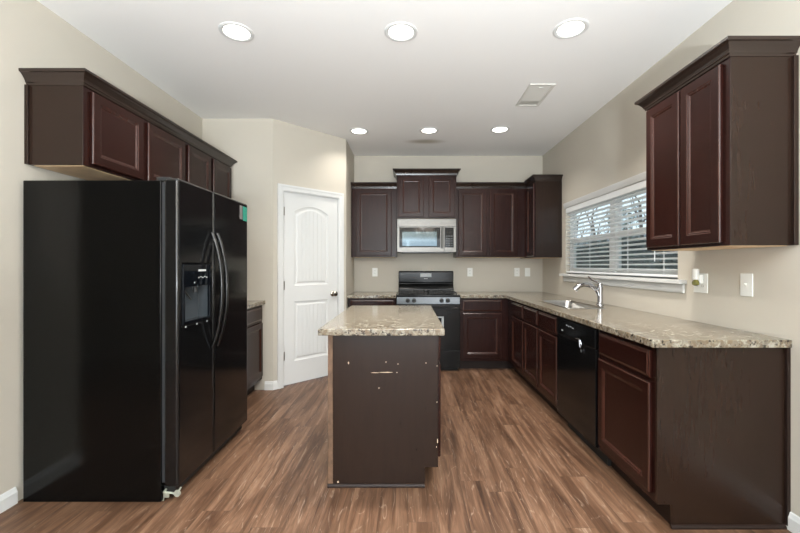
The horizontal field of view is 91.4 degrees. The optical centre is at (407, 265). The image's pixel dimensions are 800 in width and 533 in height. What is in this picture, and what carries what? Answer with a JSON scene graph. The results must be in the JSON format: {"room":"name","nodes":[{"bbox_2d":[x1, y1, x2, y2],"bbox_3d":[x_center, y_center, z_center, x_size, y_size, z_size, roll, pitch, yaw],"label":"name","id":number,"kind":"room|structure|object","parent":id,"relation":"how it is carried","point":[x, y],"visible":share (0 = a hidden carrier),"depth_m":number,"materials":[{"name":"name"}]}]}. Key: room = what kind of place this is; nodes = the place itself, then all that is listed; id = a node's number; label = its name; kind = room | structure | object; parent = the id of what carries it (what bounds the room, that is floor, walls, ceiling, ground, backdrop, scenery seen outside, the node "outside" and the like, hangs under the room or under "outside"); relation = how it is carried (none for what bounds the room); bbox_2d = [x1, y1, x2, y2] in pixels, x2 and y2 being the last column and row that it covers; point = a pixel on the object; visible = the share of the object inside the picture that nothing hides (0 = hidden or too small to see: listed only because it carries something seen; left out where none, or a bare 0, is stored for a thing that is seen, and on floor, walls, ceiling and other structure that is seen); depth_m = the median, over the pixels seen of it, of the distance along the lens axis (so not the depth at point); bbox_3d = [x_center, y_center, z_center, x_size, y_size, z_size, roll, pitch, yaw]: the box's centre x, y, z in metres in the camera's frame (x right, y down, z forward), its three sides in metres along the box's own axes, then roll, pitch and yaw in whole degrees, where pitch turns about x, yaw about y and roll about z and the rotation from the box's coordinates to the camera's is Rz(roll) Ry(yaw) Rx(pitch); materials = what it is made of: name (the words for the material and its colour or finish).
{"room":"kitchen","nodes":[
{"label":"kitchen","id":0,"kind":"room"},
{"bbox_2d":[0,0,201,500],"bbox_3d":[-2.160,-0.115,0.825,0.120,2.770,9.250,0,0,0],"label":"wall","id":1,"kind":"structure","parent":0,"point":[32,35],"depth_m":2.10,"materials":[{"name":"paint"}]},
{"bbox_2d":[0,487,17,513],"bbox_3d":[-2.093,1.226,1.893,0.014,0.088,0.385,0,0,0],"label":"baseboard","id":2,"kind":"structure","parent":1,"relation":"attached to","point":[8,499],"depth_m":2.04,"materials":[{"name":"white paint"}]},
{"bbox_2d":[18,68,190,180],"bbox_3d":[-1.919,-0.808,2.615,0.359,0.511,1.029,0,0,0],"label":"upper cabinet","id":3,"kind":"object","parent":1,"relation":"attached to","point":[78,124],"visible":0.81,"depth_m":2.22,"materials":[{"name":"brown wood"}]},
{"bbox_2d":[185,133,236,197],"bbox_3d":[-1.919,-0.808,3.555,0.358,0.511,0.849,0,0,0],"label":"upper cabinet","id":4,"kind":"object","parent":1,"relation":"attached to","point":[206,166],"visible":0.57,"depth_m":3.45,"materials":[{"name":"brown wood"}]},
{"bbox_2d":[202,119,272,389],"bbox_3d":[-1.740,-0.115,4.045,0.720,2.770,0.120,0,0,0],"label":"wall","id":5,"kind":"structure","parent":0,"point":[249,142],"depth_m":3.98,"materials":[{"name":"paint"}]},
{"bbox_2d":[264,380,277,389],"bbox_3d":[-1.398,1.226,3.984,0.130,0.088,0.038,0,0,-16],"label":"baseboard","id":6,"kind":"structure","parent":5,"relation":"attached to","point":[269,385],"depth_m":3.97,"materials":[{"name":"white paint"}]},
{"bbox_2d":[273,119,345,380],"bbox_3d":[-1.093,-0.115,4.343,0.100,2.770,0.912,0,0,45],"label":"wall","id":7,"kind":"structure","parent":0,"point":[302,157],"depth_m":4.23,"materials":[{"name":"paint"}]},
{"bbox_2d":[277,183,343,388],"bbox_3d":[-1.085,0.212,4.338,0.119,2.115,0.820,0,0,45],"label":"trim","id":8,"kind":"structure","parent":7,"relation":"attached to","point":[281,188],"depth_m":4.06,"materials":[{"name":"white paint"}]},
{"bbox_2d":[284,192,337,385],"bbox_3d":[-1.055,0.242,4.301,0.106,2.031,0.686,0,0,45],"label":"door","id":9,"kind":"structure","parent":7,"relation":"in","point":[310,222],"depth_m":4.29,"materials":[{"name":"white paint"}]},
{"bbox_2d":[346,140,353,308],"bbox_3d":[-0.795,-0.115,5.040,0.120,2.770,0.820,0,0,0],"label":"wall","id":10,"kind":"structure","parent":0,"point":[349,154],"depth_m":4.82,"materials":[{"name":"paint"}]},
{"bbox_2d":[37,0,732,155],"bbox_3d":[-1.660,-1.550,0.735,7.280,0.100,9.470,0,0,0],"label":"ceiling","id":11,"kind":"structure","parent":0,"point":[331,67],"depth_m":2.85,"materials":[{"name":"white paint"}]},
{"bbox_2d":[218,22,253,41],"bbox_3d":[-1.100,-1.496,2.505,0.212,0.008,0.212,0,0,0],"label":"recessed light","id":12,"kind":"object","parent":11,"relation":"in","point":[234,31],"visible":1,"depth_m":2.50,"materials":[{"name":"white paint"}]},
{"bbox_2d":[349,128,368,134],"bbox_3d":[-0.546,-1.496,4.350,0.212,0.008,0.212,0,0,0],"label":"recessed light","id":13,"kind":"object","parent":11,"relation":"in","point":[359,131],"visible":1,"depth_m":4.35,"materials":[{"name":"white paint"}]},
{"bbox_2d":[384,22,416,41],"bbox_3d":[-0.045,-1.496,2.505,0.212,0.008,0.212,0,0,0],"label":"recessed light","id":14,"kind":"object","parent":11,"relation":"in","point":[396,31],"visible":1,"depth_m":2.50,"materials":[{"name":"white paint"}]},
{"bbox_2d":[419,127,438,133],"bbox_3d":[0.233,-1.496,4.330,0.212,0.008,0.212,0,0,0],"label":"recessed light","id":15,"kind":"object","parent":11,"relation":"in","point":[427,130],"visible":1,"depth_m":4.32,"materials":[{"name":"white paint"}]},
{"bbox_2d":[490,126,509,132],"bbox_3d":[1.014,-1.496,4.300,0.212,0.008,0.212,0,0,0],"label":"recessed light","id":16,"kind":"object","parent":11,"relation":"in","point":[499,129],"visible":1,"depth_m":4.29,"materials":[{"name":"white paint"}]},
{"bbox_2d":[515,84,555,105],"bbox_3d":[1.113,-1.492,3.435,0.217,0.016,0.440,0,0,0],"label":"ceiling vent","id":17,"kind":"object","parent":11,"relation":"in","point":[534,94],"visible":1,"depth_m":3.41,"materials":[{"name":"metal"}]},
{"bbox_2d":[553,18,588,38],"bbox_3d":[1.030,-1.496,2.470,0.212,0.008,0.212,0,0,0],"label":"recessed light","id":18,"kind":"object","parent":11,"relation":"in","point":[570,28],"visible":1,"depth_m":2.46,"materials":[{"name":"white paint"}]},
{"bbox_2d":[0,368,791,532],"bbox_3d":[-1.660,1.320,0.735,7.280,0.100,9.470,0,0,0],"label":"floor","id":19,"kind":"structure","parent":0,"point":[508,462],"depth_m":2.22,"materials":[{"name":"brown wood"}]},
{"bbox_2d":[23,177,246,501],"bbox_3d":[-1.611,0.396,2.546,0.910,1.748,0.908,0,0,0],"label":"refrigerator","id":20,"kind":"object","parent":19,"relation":"on","point":[135,291],"visible":1,"depth_m":2.09,"materials":[{"name":"black metal"}]},
{"bbox_2d":[247,305,262,394],"bbox_3d":[-1.784,0.833,3.526,0.629,0.874,0.913,0,0,0],"label":"base cabinet","id":21,"kind":"object","parent":19,"relation":"on","point":[254,314],"visible":0.23,"depth_m":3.76,"materials":[{"name":"brown wood"}]},
{"bbox_2d":[247,300,264,308],"bbox_3d":[-1.776,0.375,3.522,0.643,0.038,0.920,0,0,0],"label":"countertop","id":22,"kind":"structure","parent":21,"relation":"on","point":[250,303],"depth_m":3.77,"materials":[{"name":"stone"}]},
{"bbox_2d":[349,297,396,306],"bbox_3d":[-0.433,0.833,5.019,0.574,0.874,0.621,0,0,0],"label":"base cabinet","id":23,"kind":"object","parent":19,"relation":"on","point":[352,301],"visible":0.14,"depth_m":4.71,"materials":[{"name":"brown wood"}]},
{"bbox_2d":[347,292,397,297],"bbox_3d":[-0.437,0.375,5.009,0.590,0.038,0.638,0,0,0],"label":"countertop","id":24,"kind":"structure","parent":23,"relation":"on","point":[354,294],"depth_m":4.69,"materials":[{"name":"stone"}]},
{"bbox_2d":[327,336,440,487],"bbox_3d":[-0.135,0.833,2.816,0.653,0.874,1.178,0,0,0],"label":"kitchen island","id":25,"kind":"object","parent":19,"relation":"on","point":[384,392],"visible":0.8,"depth_m":2.24,"materials":[{"name":"brown wood"}]},
{"bbox_2d":[318,306,444,335],"bbox_3d":[-0.149,0.375,2.830,0.713,0.038,1.289,0,0,0],"label":"island countertop","id":26,"kind":"structure","parent":25,"relation":"on","point":[355,320],"depth_m":2.44,"materials":[{"name":"stone"}]},
{"bbox_2d":[396,271,459,369],"bbox_3d":[0.243,0.672,4.963,0.764,1.195,0.711,0,0,0],"label":"range","id":27,"kind":"object","parent":19,"relation":"on","point":[435,289],"visible":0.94,"depth_m":4.67,"materials":[{"name":"black metal"}]},
{"bbox_2d":[396,291,459,296],"bbox_3d":[0.243,0.364,4.992,0.764,0.022,0.647,0,0,0],"label":"cooktop","id":28,"kind":"object","parent":27,"relation":"in","point":[400,293],"depth_m":4.71,"materials":[{"name":"black metal"}]},
{"bbox_2d":[459,298,513,368],"bbox_3d":[1.236,0.833,5.019,1.207,0.874,0.621,0,0,0],"label":"base cabinet","id":29,"kind":"object","parent":19,"relation":"on","point":[483,321],"visible":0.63,"depth_m":4.72,"materials":[{"name":"brown wood"}]},
{"bbox_2d":[457,292,791,347],"bbox_3d":[1.234,0.375,3.595,1.209,0.038,3.466,0,0,0],"label":"countertop","id":30,"kind":"structure","parent":29,"relation":"on","point":[653,330],"depth_m":2.28,"materials":[{"name":"stone"}]},
{"bbox_2d":[539,300,606,308],"bbox_3d":[1.492,0.435,3.595,0.347,0.166,0.762,0,0,0],"label":"sink","id":31,"kind":"object","parent":30,"relation":"in","point":[570,304],"visible":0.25,"depth_m":3.81,"materials":[{"name":"silver metal"}]},
{"bbox_2d":[573,276,603,304],"bbox_3d":[1.622,0.225,3.506,0.270,0.262,0.064,0,0,4],"label":"faucet","id":32,"kind":"object","parent":30,"relation":"on","point":[599,289],"visible":1,"depth_m":3.49,"materials":[{"name":"silver metal"}]},
{"bbox_2d":[508,299,531,387],"bbox_3d":[1.513,0.833,4.375,0.652,0.874,0.674,0,0,0],"label":"base cabinet","id":33,"kind":"object","parent":19,"relation":"on","point":[515,309],"visible":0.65,"depth_m":4.31,"materials":[{"name":"brown wood"}]},
{"bbox_2d":[523,305,567,422],"bbox_3d":[1.513,0.833,3.572,0.652,0.874,0.928,0,0,0],"label":"base cabinet","id":34,"kind":"object","parent":19,"relation":"on","point":[539,326],"visible":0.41,"depth_m":3.50,"materials":[{"name":"brown wood"}]},
{"bbox_2d":[557,316,611,465],"bbox_3d":[1.499,0.834,2.783,0.661,0.872,0.642,0,0,0],"label":"dishwasher","id":35,"kind":"object","parent":19,"relation":"on","point":[578,354],"visible":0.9,"depth_m":2.69,"materials":[{"name":"black metal"},{"name":"black plastic"}]},
{"bbox_2d":[598,330,790,529],"bbox_3d":[1.513,0.833,2.166,0.652,0.874,0.584,0,0,0],"label":"base cabinet","id":36,"kind":"object","parent":19,"relation":"on","point":[702,435],"visible":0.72,"depth_m":1.89,"materials":[{"name":"brown wood"}]},
{"bbox_2d":[354,156,542,291],"bbox_3d":[0.552,-0.115,5.390,2.575,2.770,0.120,0,0,0],"label":"wall","id":37,"kind":"structure","parent":0,"point":[489,274],"depth_m":5.33,"materials":[{"name":"paint"}]},
{"bbox_2d":[351,182,396,257],"bbox_3d":[-0.439,-0.585,5.152,0.586,0.959,0.354,0,0,0],"label":"upper cabinet","id":38,"kind":"object","parent":37,"relation":"attached to","point":[373,204],"visible":0.94,"depth_m":5.01,"materials":[{"name":"brown wood"}]},
{"bbox_2d":[372,268,377,275],"bbox_3d":[-0.452,0.092,5.325,0.072,0.116,0.008,0,0,0],"label":"wall outlet","id":39,"kind":"object","parent":37,"relation":"attached to","point":[374,270],"visible":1,"depth_m":5.32,"materials":[{"name":"white plastic"}]},
{"bbox_2d":[393,168,460,218],"bbox_3d":[0.236,-0.906,5.117,0.858,0.627,0.424,0,0,0],"label":"upper cabinet","id":40,"kind":"object","parent":37,"relation":"attached to","point":[422,193],"visible":0.92,"depth_m":4.95,"materials":[{"name":"brown wood"}]},
{"bbox_2d":[397,219,455,253],"bbox_3d":[0.236,-0.376,5.110,0.748,0.432,0.430,0,0,0],"label":"microwave","id":41,"kind":"object","parent":40,"relation":"attached to","point":[414,236],"visible":1,"depth_m":4.93,"materials":[{"name":"grey metal"}]},
{"bbox_2d":[467,268,472,275],"bbox_3d":[0.846,0.092,5.325,0.072,0.116,0.008,0,0,0],"label":"wall outlet","id":42,"kind":"object","parent":37,"relation":"attached to","point":[469,270],"visible":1,"depth_m":5.32,"materials":[{"name":"white plastic"}]},
{"bbox_2d":[453,182,526,257],"bbox_3d":[1.073,-0.585,5.152,0.910,0.959,0.354,0,0,0],"label":"upper cabinet","id":43,"kind":"object","parent":37,"relation":"attached to","point":[490,216],"visible":0.91,"depth_m":5.01,"materials":[{"name":"brown wood"}]},
{"bbox_2d":[514,268,519,275],"bbox_3d":[1.488,0.092,5.325,0.072,0.116,0.008,0,0,0],"label":"wall outlet","id":44,"kind":"object","parent":37,"relation":"attached to","point":[516,270],"visible":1,"depth_m":5.32,"materials":[{"name":"white plastic"}]},
{"bbox_2d":[525,268,529,275],"bbox_3d":[1.632,0.092,5.321,0.072,0.116,0.018,0,0,0],"label":"light switch","id":45,"kind":"object","parent":37,"relation":"attached to","point":[527,270],"visible":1,"depth_m":5.32,"materials":[{"name":"white plastic"}]},
{"bbox_2d":[543,0,799,516],"bbox_3d":[1.900,-0.115,0.825,0.120,2.770,9.250,0,0,0],"label":"wall","id":46,"kind":"structure","parent":0,"point":[608,148],"depth_m":2.46,"materials":[{"name":"paint"}]},
{"bbox_2d":[522,174,562,258],"bbox_3d":[1.660,-0.587,4.977,0.358,0.987,0.704,0,0,0],"label":"upper cabinet","id":47,"kind":"object","parent":46,"relation":"attached to","point":[543,191],"visible":1,"depth_m":4.67,"materials":[{"name":"brown wood"}]},
{"bbox_2d":[559,171,686,292],"bbox_3d":[1.837,-0.269,3.590,0.105,0.908,2.040,0,0,0],"label":"trim","id":48,"kind":"structure","parent":46,"relation":"attached to","point":[658,284],"depth_m":3.28,"materials":[{"name":"white paint"}]},
{"bbox_2d":[570,189,677,278],"bbox_3d":[1.923,-0.285,3.605,0.066,0.760,1.890,0,0,0],"label":"window","id":49,"kind":"structure","parent":46,"relation":"in","point":[619,220],"depth_m":3.56,"materials":[{"name":"white paint"}]},
{"bbox_2d":[566,180,677,277],"bbox_3d":[1.862,-0.290,3.605,0.064,0.746,1.882,0,0,0],"label":"window blind","id":50,"kind":"object","parent":49,"relation":"attached to","point":[639,186],"visible":0.66,"depth_m":3.52,"materials":[{"name":"white plastic"}]},
{"bbox_2d":[693,273,707,292],"bbox_3d":[1.835,0.110,2.448,0.008,0.122,0.118,0,0,0],"label":"wall outlet","id":51,"kind":"object","parent":46,"relation":"attached to","point":[701,288],"visible":0.59,"depth_m":2.42,"materials":[{"name":"white plastic"}]},
{"bbox_2d":[692,269,702,285],"bbox_3d":[1.802,0.073,2.432,0.058,0.106,0.042,0,0,0],"label":"air freshener","id":52,"kind":"object","parent":51,"relation":"attached to","point":[697,278],"visible":1,"depth_m":2.42,"materials":[{"name":"white plastic"}]},
{"bbox_2d":[635,36,799,250],"bbox_3d":[1.660,-0.579,2.178,0.358,0.971,0.745,0,0,0],"label":"upper cabinet","id":53,"kind":"object","parent":46,"relation":"attached to","point":[722,132],"visible":1,"depth_m":1.86,"materials":[{"name":"brown wood"}]},
{"bbox_2d":[740,273,752,296],"bbox_3d":[1.831,0.105,2.115,0.018,0.124,0.078,0,0,0],"label":"light switch","id":54,"kind":"object","parent":46,"relation":"attached to","point":[746,279],"visible":1,"depth_m":2.11,"materials":[{"name":"white plastic"}]},
{"bbox_2d":[786,512,799,532],"bbox_3d":[1.833,1.226,-0.958,0.014,0.088,5.685,0,0,0],"label":"baseboard","id":55,"kind":"structure","parent":46,"relation":"attached to","point":[793,526],"depth_m":1.85,"materials":[{"name":"white paint"}]},
{"label":"outside","id":56,"kind":"structure","parent":0,"visible":0},
{"bbox_3d":[36.000,1.720,29.000,68.000,0.200,82.000,0,0,0],"label":"ground","id":57,"kind":"structure","parent":56,"visible":0},
{"bbox_2d":[576,246,585,267],"bbox_3d":[10.026,0.234,22.482,2.344,3.035,2.418,0,0,-30],"label":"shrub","id":58,"kind":"object","parent":57,"relation":"on","point":[582,247],"visible":0.02,"depth_m":22.10,"materials":[{"name":"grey plant"}]},
{"bbox_2d":[576,213,588,245],"bbox_3d":[14.538,-3.066,32.886,3.469,9.404,3.308,0,0,-3],"label":"bare tree","id":59,"kind":"object","parent":57,"relation":"on","point":[581,213],"visible":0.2,"depth_m":33.10,"materials":[{"name":"grey plant"}]},
{"bbox_2d":[576,239,608,267],"bbox_3d":[9.799,0.169,20.001,2.467,3.193,2.380,0,0,0],"label":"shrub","id":60,"kind":"object","parent":57,"relation":"on","point":[601,241],"visible":0.26,"depth_m":19.66,"materials":[{"name":"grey plant"}]},
{"bbox_2d":[585,208,609,235],"bbox_3d":[13.802,-2.448,28.078,4.865,8.202,2.181,0,0,-44],"label":"bare tree","id":61,"kind":"object","parent":57,"relation":"on","point":[596,208],"visible":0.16,"depth_m":28.28,"materials":[{"name":"grey plant"}]},
{"bbox_2d":[600,205,638,238],"bbox_3d":[21.838,-2.492,39.510,4.337,8.274,4.846,0,0,0],"label":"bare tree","id":62,"kind":"object","parent":57,"relation":"on","point":[629,218],"visible":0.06,"depth_m":40.11,"materials":[{"name":"grey plant"}]},
{"bbox_2d":[605,236,643,267],"bbox_3d":[10.052,0.165,17.502,2.439,3.188,2.431,0,0,0],"label":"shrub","id":63,"kind":"object","parent":57,"relation":"on","point":[629,237],"visible":0.15,"depth_m":17.10,"materials":[{"name":"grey plant"}]},
{"bbox_2d":[603,196,645,237],"bbox_3d":[13.268,-2.344,23.604,3.802,8.006,2.846,0,0,44],"label":"bare tree","id":64,"kind":"object","parent":57,"relation":"on","point":[639,221],"visible":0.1,"depth_m":23.28,"materials":[{"name":"grey plant"}]},
{"bbox_2d":[630,237,677,268],"bbox_3d":[9.807,0.098,15.000,2.458,3.305,2.378,0,0,25],"label":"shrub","id":65,"kind":"object","parent":57,"relation":"on","point":[643,241],"visible":0.17,"depth_m":14.58,"materials":[{"name":"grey plant"}]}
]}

